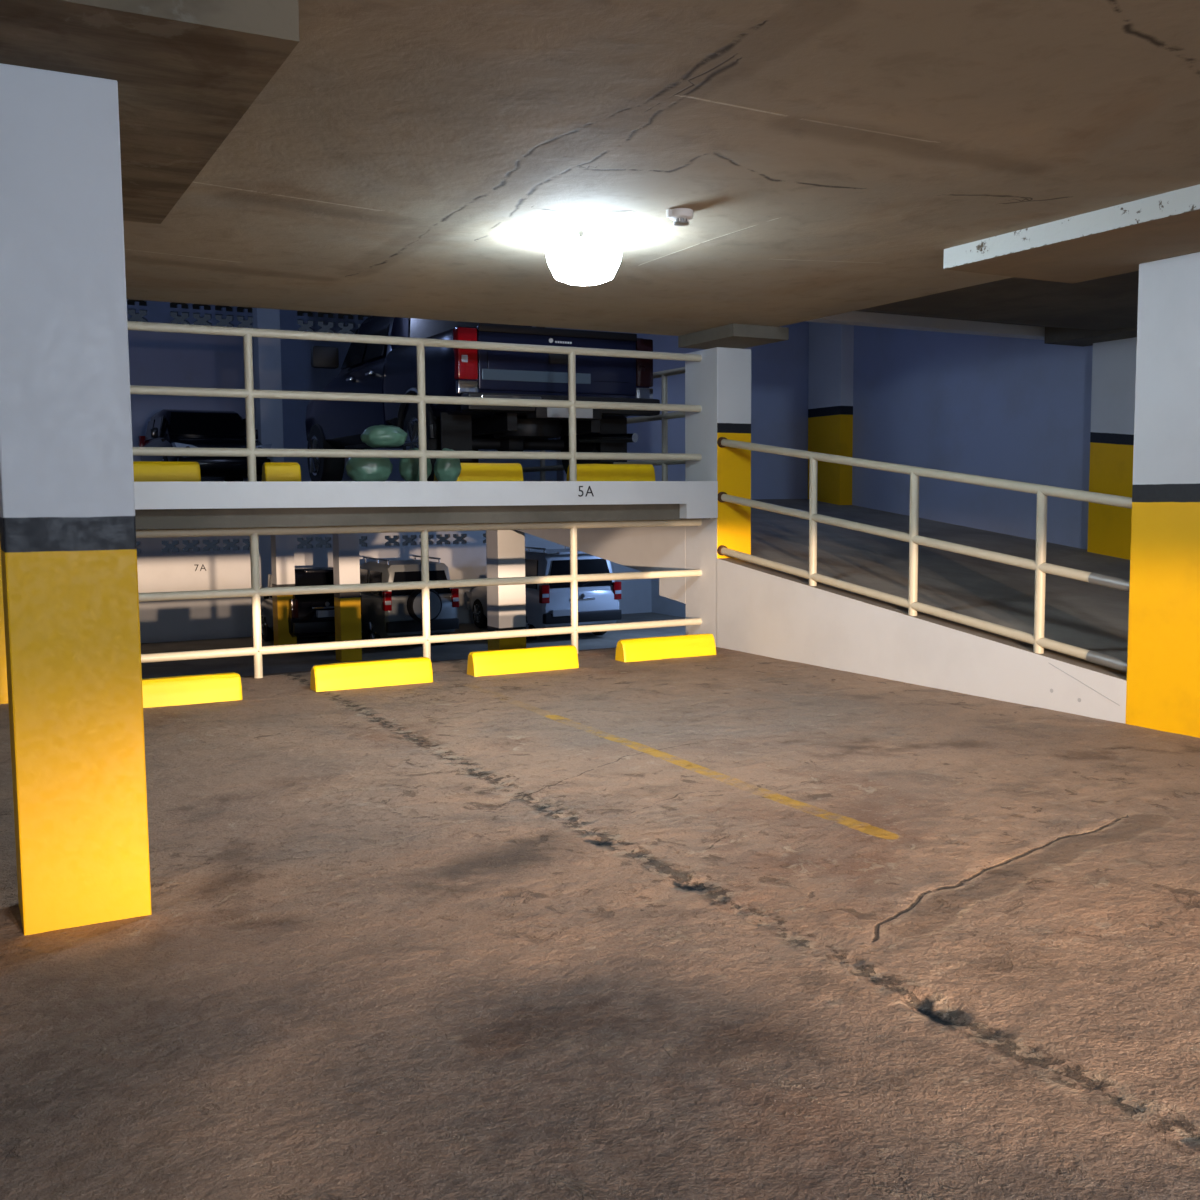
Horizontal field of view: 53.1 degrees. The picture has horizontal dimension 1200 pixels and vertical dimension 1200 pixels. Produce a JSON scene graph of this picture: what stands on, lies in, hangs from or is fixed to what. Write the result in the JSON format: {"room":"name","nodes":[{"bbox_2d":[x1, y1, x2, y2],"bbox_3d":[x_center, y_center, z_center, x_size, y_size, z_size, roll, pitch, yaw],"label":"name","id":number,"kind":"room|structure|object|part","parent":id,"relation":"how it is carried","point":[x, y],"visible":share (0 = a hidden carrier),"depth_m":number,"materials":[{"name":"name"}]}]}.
{"room":"parking garage","nodes":[
{"label":"parking garage","id":0,"kind":"room"},
{"bbox_2d":[127,299,545,327],"bbox_3d":[-5.764,-5.939,18.348,20.200,0.200,19.500,-3,6,-28],"label":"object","id":1,"kind":"structure","parent":0,"point":[129,302],"depth_m":27.05,"materials":[{"name":"concrete"}]},
{"bbox_2d":[126,299,556,481],"bbox_3d":[-7.461,-4.253,23.780,22.200,4.260,0.200,-3,6,-28],"label":"wall","id":2,"kind":"structure","parent":0,"point":[170,359],"depth_m":23.62,"materials":[{"name":"blue paint"}]},
{"bbox_2d":[136,530,651,642],"bbox_3d":[-8.475,-0.603,26.032,22.200,2.900,0.206,-3,6,-28],"label":"wall","id":3,"kind":"structure","parent":0,"point":[158,571],"depth_m":26.23,"materials":[{"name":"white paint"}]},
{"bbox_2d":[141,612,685,678],"bbox_3d":[-3.754,1.645,17.488,22.200,0.200,24.000,-3,6,-28],"label":"floor","id":4,"kind":"structure","parent":0,"point":[296,661],"depth_m":24.10,"materials":[{"name":"concrete"}]},
{"bbox_2d":[271,535,296,645],"bbox_3d":[-6.254,-0.408,23.721,0.360,2.870,0.400,-3,6,-28],"label":"concrete column","id":5,"kind":"structure","parent":4,"relation":"on","point":[282,546],"depth_m":23.56,"materials":[{"name":"paint"}]},
{"bbox_2d":[260,567,361,640],"bbox_3d":[-6.163,0.098,25.123,1.580,1.620,3.520,-3,6,-28],"label":"car","id":6,"kind":"object","parent":4,"relation":"on","point":[309,615],"visible":0.52,"depth_m":23.67,"materials":[{"name":"black paint"}]},
{"bbox_3d":[-5.376,0.146,23.666,0.600,0.040,0.030,-3,6,-28],"label":"tailgate handle","id":7,"kind":"part","parent":6,"relation":"part of","materials":[{"name":"silver metal"}]},
{"bbox_3d":[-5.351,0.265,23.632,0.440,0.130,0.110,-3,6,-28],"label":"licence plate","id":8,"kind":"part","parent":6,"relation":"part of","materials":[{"name":"white metal"}]},
{"bbox_2d":[332,533,361,661],"bbox_3d":[-4.719,-0.307,22.389,0.390,2.870,0.390,-3,6,-28],"label":"concrete column","id":9,"kind":"structure","parent":4,"relation":"on","point":[346,560],"depth_m":22.24,"materials":[{"name":"paint"}]},
{"bbox_2d":[360,555,458,648],"bbox_3d":[-4.370,-0.023,25.265,1.720,1.808,4.260,-3,6,-28],"label":"car","id":10,"kind":"object","parent":4,"relation":"on","point":[389,613],"visible":0.68,"depth_m":23.71,"materials":[{"name":"silver metal"}]},
{"bbox_3d":[-4.536,-0.792,24.365,0.036,0.118,1.550,-3,6,-28],"label":"roof rail","id":11,"kind":"part","parent":10,"relation":"part of","materials":[{"name":"silver metal"}]},
{"bbox_2d":[382,591,391,610],"bbox_3d":[-4.143,0.021,23.373,0.148,0.380,0.160,-3,6,-28],"label":"tail light","id":12,"kind":"object","parent":10,"relation":"attached to","point":[386,595],"depth_m":23.32,"materials":[{"name":"red plastic"}]},
{"bbox_3d":[-3.594,-0.843,24.872,0.036,0.118,1.550,-3,6,-28],"label":"roof rail","id":13,"kind":"part","parent":10,"relation":"part of","materials":[{"name":"silver metal"}]},
{"bbox_2d":[450,588,458,606],"bbox_3d":[-2.915,-0.045,24.034,0.148,0.380,0.160,-3,6,-28],"label":"tail light","id":14,"kind":"object","parent":10,"relation":"attached to","point":[454,592],"depth_m":23.97,"materials":[{"name":"red plastic"}]},
{"bbox_2d":[486,530,525,650],"bbox_3d":[-1.246,0.213,15.989,0.390,2.870,0.390,-3,6,-28],"label":"concrete column","id":15,"kind":"structure","parent":4,"relation":"on","point":[505,549],"depth_m":15.80,"materials":[{"name":"paint"}]},
{"bbox_2d":[466,546,621,639],"bbox_3d":[-1.381,-0.263,26.976,2.060,1.948,4.470,-3,6,-28],"label":"car","id":16,"kind":"object","parent":4,"relation":"on","point":[548,605],"visible":0.74,"depth_m":25.20,"materials":[{"name":"white paint"}]},
{"bbox_3d":[-1.558,-1.083,25.844,0.036,0.118,1.750,-3,6,-28],"label":"roof rail","id":17,"kind":"part","parent":16,"relation":"part of","materials":[{"name":"silver metal"}]},
{"bbox_2d":[539,585,549,603],"bbox_3d":[-1.147,-0.122,24.759,0.180,0.380,0.160,-3,6,-28],"label":"tail light","id":18,"kind":"object","parent":16,"relation":"attached to","point":[544,590],"depth_m":24.70,"materials":[{"name":"red plastic"}]},
{"bbox_3d":[-0.799,0.264,24.848,0.440,0.130,0.110,-3,6,-28],"label":"licence plate","id":19,"kind":"part","parent":16,"relation":"part of","materials":[{"name":"white metal"}]},
{"bbox_3d":[-0.367,-0.018,25.117,0.600,0.040,0.030,-3,6,-28],"label":"tailgate handle","id":20,"kind":"part","parent":16,"relation":"part of","materials":[{"name":"silver metal"}]},
{"bbox_2d":[612,581,620,599],"bbox_3d":[0.349,-0.203,25.564,0.180,0.380,0.160,-3,6,-28],"label":"tail light","id":21,"kind":"object","parent":16,"relation":"attached to","point":[616,585],"depth_m":25.49,"materials":[{"name":"red plastic"}]},
{"bbox_2d":[685,347,750,646],"bbox_3d":[1.130,-0.175,11.532,0.385,4.365,0.550,-3,6,-28],"label":"concrete column","id":22,"kind":"structure","parent":4,"relation":"on","point":[720,382],"depth_m":11.24,"materials":[{"name":"paint"}]},
{"bbox_2d":[0,647,1199,1199],"bbox_3d":[-0.041,1.500,0.544,12.300,0.279,18.780,-3,6,-28],"label":"floor","id":23,"kind":"structure","parent":0,"point":[729,924],"depth_m":3.69,"materials":[{"name":"concrete"}]},
{"bbox_2d":[0,547,7,703],"bbox_3d":[-4.406,0.080,8.457,0.390,4.470,0.390,-3,6,-28],"label":"concrete column","id":24,"kind":"structure","parent":23,"relation":"on","point":[3,668],"depth_m":8.39,"materials":[{"name":"paint"}]},
{"bbox_2d":[0,63,151,934],"bbox_3d":[-1.800,-0.298,4.047,0.395,2.772,0.350,-3,6,-28],"label":"concrete column","id":25,"kind":"structure","parent":23,"relation":"on","point":[68,545],"depth_m":3.89,"materials":[{"name":"paint"}]},
{"bbox_2d":[142,673,241,707],"bbox_3d":[-2.982,0.629,8.344,0.935,0.187,0.177,-3,6,-28],"label":"wheel stop","id":26,"kind":"object","parent":23,"relation":"on","point":[221,687],"visible":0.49,"depth_m":8.34,"materials":[{"name":"yellow paint"}]},
{"bbox_2d":[310,657,432,691],"bbox_3d":[-1.724,0.555,9.098,0.910,0.187,0.178,-3,6,-28],"label":"wheel stop","id":27,"kind":"object","parent":23,"relation":"on","point":[401,671],"visible":1,"depth_m":9.03,"materials":[{"name":"yellow paint"}]},
{"bbox_2d":[136,519,701,677],"bbox_3d":[-1.663,-0.034,10.045,5.950,1.195,0.073,-3,6,-28],"label":"guard rail","id":28,"kind":"object","parent":23,"relation":"on","point":[255,591],"visible":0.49,"depth_m":10.06,"materials":[{"name":"beige metal"}]},
{"bbox_3d":[-2.714,0.023,9.479,0.089,1.195,0.073,-3,6,-28],"label":"post","id":29,"kind":"part","parent":28,"relation":"part of","materials":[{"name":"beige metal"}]},
{"bbox_3d":[-1.668,-0.596,9.997,5.950,0.065,0.065,-3,6,-28],"label":"rail","id":30,"kind":"part","parent":28,"relation":"part of","materials":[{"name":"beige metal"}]},
{"bbox_3d":[-1.664,-0.118,10.038,5.950,0.065,0.065,-3,6,-28],"label":"rail","id":31,"kind":"part","parent":28,"relation":"part of","materials":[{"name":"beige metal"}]},
{"bbox_3d":[-1.660,0.346,10.078,5.950,0.065,0.065,-3,6,-28],"label":"rail","id":32,"kind":"part","parent":28,"relation":"part of","materials":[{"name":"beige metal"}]},
{"bbox_3d":[-1.474,-0.044,10.147,0.089,1.195,0.073,-3,6,-28],"label":"post","id":33,"kind":"part","parent":28,"relation":"part of","materials":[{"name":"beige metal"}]},
{"bbox_3d":[-0.234,-0.112,10.815,0.089,1.195,0.073,-3,6,-28],"label":"post","id":34,"kind":"part","parent":28,"relation":"part of","materials":[{"name":"beige metal"}]},
{"bbox_2d":[467,645,578,676],"bbox_3d":[-0.624,0.487,9.793,0.930,0.186,0.178,-3,6,-28],"label":"wheel stop","id":35,"kind":"object","parent":23,"relation":"on","point":[534,659],"visible":1,"depth_m":9.71,"materials":[{"name":"yellow paint"}]},
{"bbox_2d":[615,634,715,661],"bbox_3d":[0.584,0.412,10.557,0.945,0.186,0.177,-3,6,-28],"label":"wheel stop","id":36,"kind":"object","parent":23,"relation":"on","point":[692,645],"visible":1,"depth_m":10.47,"materials":[{"name":"yellow paint"}]},
{"bbox_2d":[1125,252,1199,737],"bbox_3d":[3.512,-0.600,7.081,0.400,2.772,0.560,-3,6,-28],"label":"concrete column","id":37,"kind":"structure","parent":23,"relation":"on","point":[1163,688],"depth_m":7.03,"materials":[{"name":"paint"}]},
{"bbox_2d":[123,0,1199,335],"bbox_3d":[-0.022,-1.598,0.144,12.650,0.220,18.500,-3,6,-28],"label":"ceiling","id":38,"kind":"structure","parent":0,"point":[417,159],"depth_m":5.14,"materials":[{"name":"concrete"}]},
{"bbox_2d":[0,0,298,223],"bbox_3d":[-2.174,-1.772,4.368,1.480,0.118,2.660,-3,6,-28],"label":"ceiling beam","id":39,"kind":"structure","parent":38,"relation":"attached to","point":[186,72],"depth_m":3.70,"materials":[{"name":"concrete"}]},
{"bbox_2d":[545,229,622,285],"bbox_3d":[-0.084,-1.921,6.779,0.455,0.266,0.440,-3,6,-28],"label":"ceiling light","id":40,"kind":"object","parent":38,"relation":"attached to","point":[581,257],"visible":1,"depth_m":6.62,"materials":[{"name":"white plastic"}]},
{"bbox_3d":[-0.091,-2.035,6.766,0.350,0.036,0.303,-3,6,-28],"label":"mounting plate","id":41,"kind":"part","parent":40,"relation":"part of","materials":[{"name":"white plastic"}]},
{"bbox_2d":[666,208,692,225],"bbox_3d":[0.416,-1.972,6.205,0.135,0.074,0.128,1,5,13],"label":"smoke detector","id":42,"kind":"object","parent":38,"relation":"attached to","point":[680,216],"visible":1,"depth_m":6.16,"materials":[{"name":"white plastic"}]},
{"bbox_2d":[678,324,788,348],"bbox_3d":[1.188,-2.355,10.788,0.590,0.105,0.880,-3,6,-28],"label":"trim","id":43,"kind":"structure","parent":38,"relation":"attached to","point":[741,336],"depth_m":10.53,"materials":[{"name":"concrete"}]},
{"bbox_2d":[943,184,1199,283],"bbox_3d":[3.727,-1.904,5.347,1.120,0.118,4.900,-3,6,-28],"label":"ceiling beam","id":44,"kind":"structure","parent":38,"relation":"attached to","point":[1114,240],"depth_m":6.64,"materials":[{"name":"concrete"}]},
{"bbox_2d":[651,578,685,617],"bbox_3d":[6.304,-2.638,22.028,0.200,7.400,25.000,-3,6,-28],"label":"wall","id":45,"kind":"structure","parent":0,"point":[660,604],"depth_m":30.77,"materials":[{"name":"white paint"}]},
{"bbox_2d":[556,321,808,498],"bbox_3d":[1.285,-2.804,16.234,4.100,4.000,0.200,-3,6,-28],"label":"wall","id":46,"kind":"structure","parent":0,"point":[779,370],"depth_m":16.72,"materials":[{"name":"blue paint"}]},
{"bbox_2d":[518,526,1126,723],"bbox_3d":[0.727,-0.258,12.042,0.174,1.450,10.740,-3,6,-28],"label":"wall","id":47,"kind":"structure","parent":0,"point":[762,611],"depth_m":9.49,"materials":[{"name":"white paint"}]},
{"bbox_2d":[135,504,709,529],"bbox_3d":[-4.553,-0.650,8.466,12.470,0.346,0.430,-3,6,-28],"label":"trim","id":48,"kind":"structure","parent":47,"relation":"attached to","point":[325,516],"depth_m":9.78,"materials":[{"name":"concrete"}]},
{"bbox_2d":[134,481,717,518],"bbox_3d":[-4.422,-0.638,8.223,12.470,0.340,0.124,-3,6,-28],"label":"concrete beam","id":49,"kind":"structure","parent":47,"relation":"attached to","point":[696,499],"depth_m":9.77,"materials":[{"name":"white paint"}]},
{"bbox_2d":[127,321,701,481],"bbox_3d":[-1.675,-1.572,9.914,5.950,1.189,0.073,-3,6,-28],"label":"guard rail","id":50,"kind":"object","parent":49,"relation":"on","point":[249,393],"visible":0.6,"depth_m":9.94,"materials":[{"name":"beige metal"}]},
{"bbox_3d":[-2.727,-1.515,9.348,0.089,1.189,0.073,-3,6,-28],"label":"post","id":51,"kind":"part","parent":50,"relation":"part of","materials":[{"name":"beige metal"}]},
{"bbox_3d":[-1.680,-2.130,9.866,5.950,0.065,0.065,-3,6,-28],"label":"rail","id":52,"kind":"part","parent":50,"relation":"part of","materials":[{"name":"beige metal"}]},
{"bbox_3d":[-1.676,-1.662,9.906,5.950,0.065,0.065,-3,6,-28],"label":"rail","id":53,"kind":"part","parent":50,"relation":"part of","materials":[{"name":"beige metal"}]},
{"bbox_3d":[-1.673,-1.209,9.945,5.950,0.065,0.065,-3,6,-28],"label":"rail","id":54,"kind":"part","parent":50,"relation":"part of","materials":[{"name":"beige metal"}]},
{"bbox_3d":[-1.486,-1.582,10.015,0.089,1.189,0.073,-3,6,-28],"label":"post","id":55,"kind":"part","parent":50,"relation":"part of","materials":[{"name":"beige metal"}]},
{"bbox_3d":[-0.246,-1.649,10.683,0.089,1.189,0.073,-3,6,-28],"label":"post","id":56,"kind":"part","parent":50,"relation":"part of","materials":[{"name":"beige metal"}]},
{"bbox_2d":[717,437,1131,671],"bbox_3d":[2.187,-0.529,9.232,0.098,1.648,4.488,-3,6,-28],"label":"guard rail","id":57,"kind":"object","parent":47,"relation":"on","point":[1039,564],"visible":0.94,"depth_m":8.72,"materials":[{"name":"beige metal"}]},
{"bbox_3d":[1.773,-0.653,9.989,0.065,1.085,0.065,-3,6,-28],"label":"post","id":58,"kind":"part","parent":57,"relation":"part of","materials":[{"name":"beige metal"}]},
{"bbox_3d":[2.192,-0.025,9.275,0.065,0.634,4.488,-3,6,-28],"label":"rail","id":59,"kind":"part","parent":57,"relation":"part of","materials":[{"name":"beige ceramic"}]},
{"bbox_3d":[2.188,-0.518,9.232,0.065,0.634,4.488,-3,6,-28],"label":"rail","id":60,"kind":"part","parent":57,"relation":"part of","materials":[{"name":"beige metal"}]},
{"bbox_3d":[2.340,-0.418,8.959,0.065,1.085,0.065,-3,6,-28],"label":"post","id":61,"kind":"part","parent":57,"relation":"part of","materials":[{"name":"beige metal"}]},
{"bbox_3d":[2.183,-1.022,9.190,0.065,0.634,4.488,-3,6,-28],"label":"rail","id":62,"kind":"part","parent":57,"relation":"part of","materials":[{"name":"beige metal"}]},
{"bbox_3d":[2.908,-0.182,7.928,0.065,1.085,0.065,-3,6,-28],"label":"post","id":63,"kind":"part","parent":57,"relation":"part of","materials":[{"name":"beige metal"}]},
{"bbox_2d":[805,311,1044,339],"bbox_3d":[-1.067,-3.888,9.828,20.200,2.710,0.200,-3,6,-28],"label":"beam","id":64,"kind":"structure","parent":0,"point":[858,318],"depth_m":12.26,"materials":[{"name":"white paint"}]},
{"bbox_2d":[738,499,1129,672],"bbox_3d":[6.642,0.307,6.322,4.760,1.704,22.720,-3,6,-28],"label":"ramp","id":65,"kind":"structure","parent":0,"point":[1081,614],"depth_m":11.25,"materials":[{"name":"concrete"}]},
{"bbox_2d":[808,322,853,504],"bbox_3d":[3.214,-2.714,16.758,0.220,3.100,0.710,-3,6,-28],"label":"concrete column","id":66,"kind":"structure","parent":65,"relation":"on","point":[831,346],"depth_m":16.58,"materials":[{"name":"paint"}]},
{"bbox_2d":[1087,337,1136,559],"bbox_3d":[5.526,-1.484,12.723,0.190,2.900,0.660,-3,6,-28],"label":"concrete column","id":67,"kind":"structure","parent":65,"relation":"on","point":[1113,362],"depth_m":12.71,"materials":[{"name":"paint"}]},
{"bbox_2d":[852,325,1092,549],"bbox_3d":[8.330,-1.439,7.826,0.200,5.000,24.000,-3,6,-28],"label":"wall","id":68,"kind":"structure","parent":0,"point":[1015,409],"depth_m":14.57,"materials":[{"name":"blue paint"}]},
{"bbox_2d":[1044,326,1136,346],"bbox_3d":[5.305,-2.815,12.461,0.600,0.200,1.200,-3,6,-28],"label":"trim","id":69,"kind":"structure","parent":68,"relation":"attached to","point":[1058,336],"depth_m":12.54,"materials":[{"name":"concrete"}]},
{"bbox_2d":[856,271,1138,329],"bbox_3d":[6.623,-2.801,6.054,4.750,1.163,22.710,-3,6,-28],"label":"ceiling","id":70,"kind":"structure","parent":0,"point":[1111,302],"depth_m":10.43,"materials":[{"name":"concrete"}]},
{"bbox_3d":[-8.934,-1.402,17.195,13.100,0.266,19.150,-3,6,-28],"label":"floor","id":71,"kind":"structure","parent":0,"visible":0},
{"bbox_2d":[133,461,200,481],"bbox_3d":[-3.717,-1.032,9.748,0.890,0.186,0.178,-3,6,-28],"label":"wheel stop","id":72,"kind":"object","parent":71,"relation":"on","point":[144,471],"visible":0.45,"depth_m":9.77,"materials":[{"name":"yellow paint"}]},
{"bbox_2d":[138,409,271,481],"bbox_3d":[-7.091,-2.672,21.457,1.860,1.500,3.870,-3,6,-28],"label":"car","id":73,"kind":"object","parent":71,"relation":"on","point":[166,427],"visible":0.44,"depth_m":20.67,"materials":[{"name":"black paint"}]},
{"bbox_2d":[138,436,144,446],"bbox_3d":[-8.601,-2.901,22.633,0.162,0.380,0.160,-3,6,-28],"label":"tail light","id":74,"kind":"object","parent":73,"relation":"attached to","point":[141,439],"depth_m":22.54,"materials":[{"name":"red plastic"}]},
{"bbox_2d":[150,427,157,437],"bbox_3d":[-7.681,-2.883,20.697,0.122,0.180,0.100,-3,6,-28],"label":"mirror","id":75,"kind":"object","parent":73,"relation":"attached to","point":[153,431],"depth_m":20.66,"materials":[{"name":"black paint"}]},
{"bbox_2d":[255,429,257,439],"bbox_3d":[-6.153,-2.966,21.520,0.122,0.180,0.100,-3,6,-28],"label":"mirror","id":76,"kind":"object","parent":73,"relation":"attached to","point":[256,430],"depth_m":21.47,"materials":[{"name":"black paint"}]},
{"bbox_2d":[252,308,283,461],"bbox_3d":[-5.928,-4.014,21.432,0.390,4.160,0.390,-3,6,-28],"label":"concrete column","id":77,"kind":"structure","parent":71,"relation":"on","point":[267,351],"depth_m":21.28,"materials":[{"name":"paint"}]},
{"bbox_2d":[262,462,300,481],"bbox_3d":[-2.727,-1.086,10.280,0.300,0.187,0.178,-3,6,-28],"label":"wheel stop","id":78,"kind":"object","parent":71,"relation":"on","point":[271,471],"visible":0.82,"depth_m":10.22,"materials":[{"name":"yellow paint"}]},
{"bbox_2d":[345,449,392,480],"bbox_3d":[-1.968,-1.142,10.236,0.403,0.291,0.340,-3,6,-28],"label":"bundle","id":79,"kind":"object","parent":71,"relation":"on","point":[358,469],"visible":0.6,"depth_m":10.10,"materials":[{"name":"green plastic"}]},
{"bbox_2d":[360,425,407,447],"bbox_3d":[-1.848,-1.402,10.280,0.396,0.191,0.343,-3,6,-28],"label":"bundle","id":80,"kind":"object","parent":79,"relation":"on","point":[382,436],"visible":1,"depth_m":10.16,"materials":[{"name":"green plastic"}]},
{"bbox_2d":[399,448,431,480],"bbox_3d":[-1.607,-1.169,10.430,0.295,0.304,0.251,-3,6,-28],"label":"bundle","id":81,"kind":"object","parent":71,"relation":"on","point":[408,467],"visible":0.52,"depth_m":10.33,"materials":[{"name":"green plastic"}]},
{"bbox_2d":[434,448,460,480],"bbox_3d":[-1.332,-1.177,10.508,0.245,0.303,0.202,-3,6,-28],"label":"bundle","id":82,"kind":"object","parent":71,"relation":"on","point":[445,469],"visible":0.69,"depth_m":10.44,"materials":[{"name":"green plastic"}]},
{"bbox_2d":[434,463,523,480],"bbox_3d":[-1.103,-1.156,10.951,0.820,0.187,0.178,-3,6,-28],"label":"wheel stop","id":83,"kind":"object","parent":71,"relation":"on","point":[469,471],"visible":0.54,"depth_m":10.93,"materials":[{"name":"yellow paint"}]},
{"bbox_2d":[305,316,659,480],"bbox_3d":[-1.741,-2.321,13.983,2.660,1.990,6.135,-3,6,-28],"label":"pickup truck","id":84,"kind":"object","parent":71,"relation":"on","point":[370,368],"visible":0.74,"depth_m":11.85,"materials":[{"name":"blue paint"}]},
{"bbox_2d":[311,346,338,368],"bbox_3d":[-3.287,-2.897,14.338,0.332,0.260,0.120,-3,6,-28],"label":"mirror","id":85,"kind":"object","parent":84,"relation":"attached to","point":[326,357],"depth_m":14.28,"materials":[{"name":"black plastic"}]},
{"bbox_2d":[452,327,477,379],"bbox_3d":[-1.244,-2.267,11.075,0.194,0.470,0.156,-3,6,-28],"label":"tail light","id":86,"kind":"object","parent":84,"relation":"attached to","point":[464,361],"depth_m":11.02,"materials":[{"name":"red plastic"}]},
{"bbox_3d":[-0.816,-1.863,11.058,0.598,0.040,0.020,-3,6,-28],"label":"step plate","id":87,"kind":"part","parent":84,"relation":"part of","materials":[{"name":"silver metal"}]},
{"bbox_3d":[-0.377,-2.545,11.428,1.680,0.070,0.022,-3,6,-28],"label":"moulding","id":88,"kind":"part","parent":84,"relation":"part of","materials":[{"name":"black plastic"}]},
{"bbox_3d":[-0.373,-2.296,11.445,0.260,0.090,0.032,-3,6,-28],"label":"handle","id":89,"kind":"part","parent":84,"relation":"part of","materials":[{"name":"black plastic"}]},
{"bbox_3d":[-0.282,-1.780,11.328,0.480,0.120,0.013,-3,6,-28],"label":"licence plate","id":90,"kind":"part","parent":84,"relation":"part of","materials":[{"name":"white metal"}]},
{"bbox_2d":[636,339,652,386],"bbox_3d":[0.414,-2.357,11.967,0.194,0.470,0.156,-3,6,-28],"label":"tail light","id":91,"kind":"object","parent":84,"relation":"attached to","point":[644,367],"depth_m":11.90,"materials":[{"name":"red plastic"}]},
{"bbox_2d":[522,367,684,480],"bbox_3d":[0.046,-1.933,13.955,0.066,1.193,4.900,-3,6,-28],"label":"guard rail","id":92,"kind":"object","parent":71,"relation":"on","point":[665,415],"visible":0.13,"depth_m":12.78,"materials":[{"name":"beige metal"}]},
{"bbox_3d":[-0.739,-2.034,15.403,0.066,1.160,0.066,-3,6,-28],"label":"post","id":93,"kind":"part","parent":92,"relation":"part of","materials":[{"name":"beige metal"}]},
{"bbox_3d":[0.049,-1.568,13.987,0.066,0.066,4.900,-3,6,-28],"label":"rail","id":94,"kind":"part","parent":92,"relation":"part of","materials":[{"name":"beige metal"}]},
{"bbox_3d":[0.045,-2.047,13.946,0.066,0.066,4.900,-3,6,-28],"label":"rail","id":95,"kind":"part","parent":92,"relation":"part of","materials":[{"name":"beige metal"}]},
{"bbox_3d":[0.689,-1.821,12.773,0.066,1.160,0.066,-3,6,-28],"label":"post","id":96,"kind":"part","parent":92,"relation":"part of","materials":[{"name":"beige metal"}]},
{"bbox_3d":[0.042,-2.495,13.907,0.066,0.066,4.900,-3,6,-28],"label":"rail","id":97,"kind":"part","parent":92,"relation":"part of","materials":[{"name":"beige metal"}]},
{"bbox_2d":[567,464,655,480],"bbox_3d":[0.111,-1.222,11.604,0.900,0.186,0.178,-3,6,-28],"label":"wheel stop","id":98,"kind":"object","parent":71,"relation":"on","point":[585,472],"visible":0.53,"depth_m":11.54,"materials":[{"name":"yellow paint"}]}
]}

